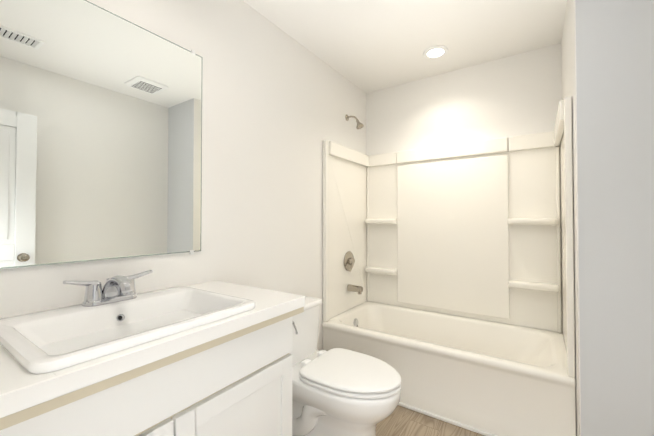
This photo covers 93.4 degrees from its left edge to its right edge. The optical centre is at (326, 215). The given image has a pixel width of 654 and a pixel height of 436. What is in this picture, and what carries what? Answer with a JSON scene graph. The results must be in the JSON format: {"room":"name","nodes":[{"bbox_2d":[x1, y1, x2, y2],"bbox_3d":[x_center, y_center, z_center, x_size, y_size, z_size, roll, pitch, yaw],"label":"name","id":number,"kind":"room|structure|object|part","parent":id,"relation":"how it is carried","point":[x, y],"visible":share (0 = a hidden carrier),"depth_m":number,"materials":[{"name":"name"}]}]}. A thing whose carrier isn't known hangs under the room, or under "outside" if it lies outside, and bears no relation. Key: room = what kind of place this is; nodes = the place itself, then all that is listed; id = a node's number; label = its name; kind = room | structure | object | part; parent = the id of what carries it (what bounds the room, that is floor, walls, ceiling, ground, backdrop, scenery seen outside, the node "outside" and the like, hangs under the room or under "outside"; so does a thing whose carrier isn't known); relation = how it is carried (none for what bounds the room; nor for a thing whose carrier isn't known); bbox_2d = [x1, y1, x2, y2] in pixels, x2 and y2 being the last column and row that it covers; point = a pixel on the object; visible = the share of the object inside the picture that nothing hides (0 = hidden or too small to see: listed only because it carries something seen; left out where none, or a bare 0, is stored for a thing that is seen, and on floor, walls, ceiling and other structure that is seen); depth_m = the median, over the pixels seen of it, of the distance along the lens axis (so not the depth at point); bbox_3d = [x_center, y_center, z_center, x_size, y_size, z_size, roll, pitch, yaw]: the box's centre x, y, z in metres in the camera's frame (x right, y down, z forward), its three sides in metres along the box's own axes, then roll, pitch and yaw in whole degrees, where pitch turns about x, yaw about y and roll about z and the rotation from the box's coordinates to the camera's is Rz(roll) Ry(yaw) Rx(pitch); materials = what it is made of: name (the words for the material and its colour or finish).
{"room":"bathroom","nodes":[
{"label":"bathroom","id":0,"kind":"room"},
{"bbox_2d":[0,0,365,349],"bbox_3d":[-0.444,0.002,1.863,0.100,2.440,3.000,-1,-1,34],"label":"wall","id":1,"kind":"structure","parent":0,"point":[278,104],"depth_m":1.76,"materials":[{"name":"white paint"}]},
{"bbox_2d":[0,0,201,268],"bbox_3d":[-0.854,-0.312,1.161,0.011,0.979,0.850,-1,-1,34],"label":"mirror","id":2,"kind":"object","parent":1,"relation":"attached to","point":[100,133],"visible":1,"depth_m":1.14,"materials":[{"name":"clear glass"}]},
{"bbox_2d":[243,0,566,92],"bbox_3d":[0.095,-1.285,0.809,2.200,0.100,4.170,-1,-1,34],"label":"ceiling","id":3,"kind":"structure","parent":0,"point":[367,46],"depth_m":2.03,"materials":[{"name":"white paint"}]},
{"bbox_2d":[423,46,447,58],"bbox_3d":[0.802,-1.206,2.275,0.176,0.011,0.176,-1,-1,34],"label":"recessed light","id":4,"kind":"object","parent":3,"relation":"in","point":[434,52],"visible":1,"depth_m":2.27,"materials":[{"name":"white paint"}]},
{"bbox_2d":[376,405,483,435],"bbox_3d":[0.095,1.254,0.769,2.200,0.100,4.170,-1,-1,34],"label":"floor","id":5,"kind":"structure","parent":0,"point":[401,421],"depth_m":1.79,"materials":[{"name":"wood"}]},
{"bbox_2d":[0,270,304,435],"bbox_3d":[-0.637,0.704,0.957,0.586,1.007,1.097,-1,-1,34],"label":"bathroom vanity","id":6,"kind":"object","parent":5,"relation":"on","point":[117,355],"visible":1,"depth_m":0.89,"materials":[{"name":"white paint"}]},
{"bbox_2d":[63,270,152,306],"bbox_3d":[-0.715,0.250,1.051,0.161,0.096,0.268,-1,-1,34],"label":"faucet","id":7,"kind":"object","parent":6,"relation":"on","point":[119,290],"depth_m":1.04,"materials":[{"name":"silver metal"}]},
{"bbox_2d":[0,286,254,373],"bbox_3d":[-0.601,0.364,0.972,0.485,0.135,0.590,-1,-1,34],"label":"sink","id":8,"kind":"object","parent":6,"relation":"in","point":[62,339],"depth_m":0.92,"materials":[{"name":"white ceramic"}]},
{"bbox_2d":[289,296,400,435],"bbox_3d":[0.000,0.864,1.656,0.814,0.708,0.400,-1,-1,34],"label":"toilet","id":9,"kind":"object","parent":5,"relation":"on","point":[340,392],"visible":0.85,"depth_m":1.51,"materials":[{"name":"white ceramic"}]},
{"bbox_3d":[-0.179,0.602,1.664,0.030,0.079,0.047,-1,-1,34],"label":"lever","id":10,"kind":"part","parent":9,"relation":"part of","materials":[{"name":"silver metal"}]},
{"bbox_3d":[-0.233,0.672,1.817,0.251,0.318,0.400,-1,-1,34],"label":"tank","id":11,"kind":"part","parent":9,"relation":"part of","materials":[{"name":"white ceramic"}]},
{"bbox_3d":[0.125,0.796,1.572,0.511,0.048,0.386,-1,-1,34],"label":"seat","id":12,"kind":"part","parent":9,"relation":"part of","materials":[{"name":"white plastic"}]},
{"bbox_2d":[322,96,575,435],"bbox_3d":[0.794,0.166,2.243,1.515,2.123,0.769,-1,-1,34],"label":"bathtub","id":13,"kind":"object","parent":5,"relation":"on","point":[448,283],"visible":1,"depth_m":2.33,"materials":[{"name":"white plastic"}]},
{"bbox_3d":[0.242,0.623,2.626,0.130,0.071,0.062,-1,-1,34],"label":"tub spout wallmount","id":14,"kind":"part","parent":13,"relation":"part of","materials":[{"name":"silver metal"}]},
{"bbox_3d":[0.996,0.167,2.540,1.484,1.289,0.025,-1,-1,34],"label":"surround panel","id":15,"kind":"part","parent":13,"relation":"part of","materials":[{"name":"white plastic"}]},
{"bbox_2d":[366,43,561,155],"bbox_3d":[1.040,0.013,2.607,1.520,2.440,0.100,-1,-1,34],"label":"wall","id":16,"kind":"structure","parent":0,"point":[520,94],"depth_m":2.48,"materials":[{"name":"white paint"}]},
{"bbox_2d":[561,0,580,435],"bbox_3d":[1.663,-0.002,1.655,0.580,2.440,0.976,-1,-1,34],"label":"wall block","id":17,"kind":"object","parent":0,"point":[568,61],"depth_m":1.50,"materials":[{"name":"white paint"}]},
{"bbox_2d":[575,0,653,435],"bbox_3d":[1.348,-0.008,1.276,0.476,2.440,0.004,-1,-1,34],"label":"wall","id":18,"kind":"structure","parent":0,"point":[615,87],"depth_m":1.34,"materials":[{"name":"white paint"}]}
]}

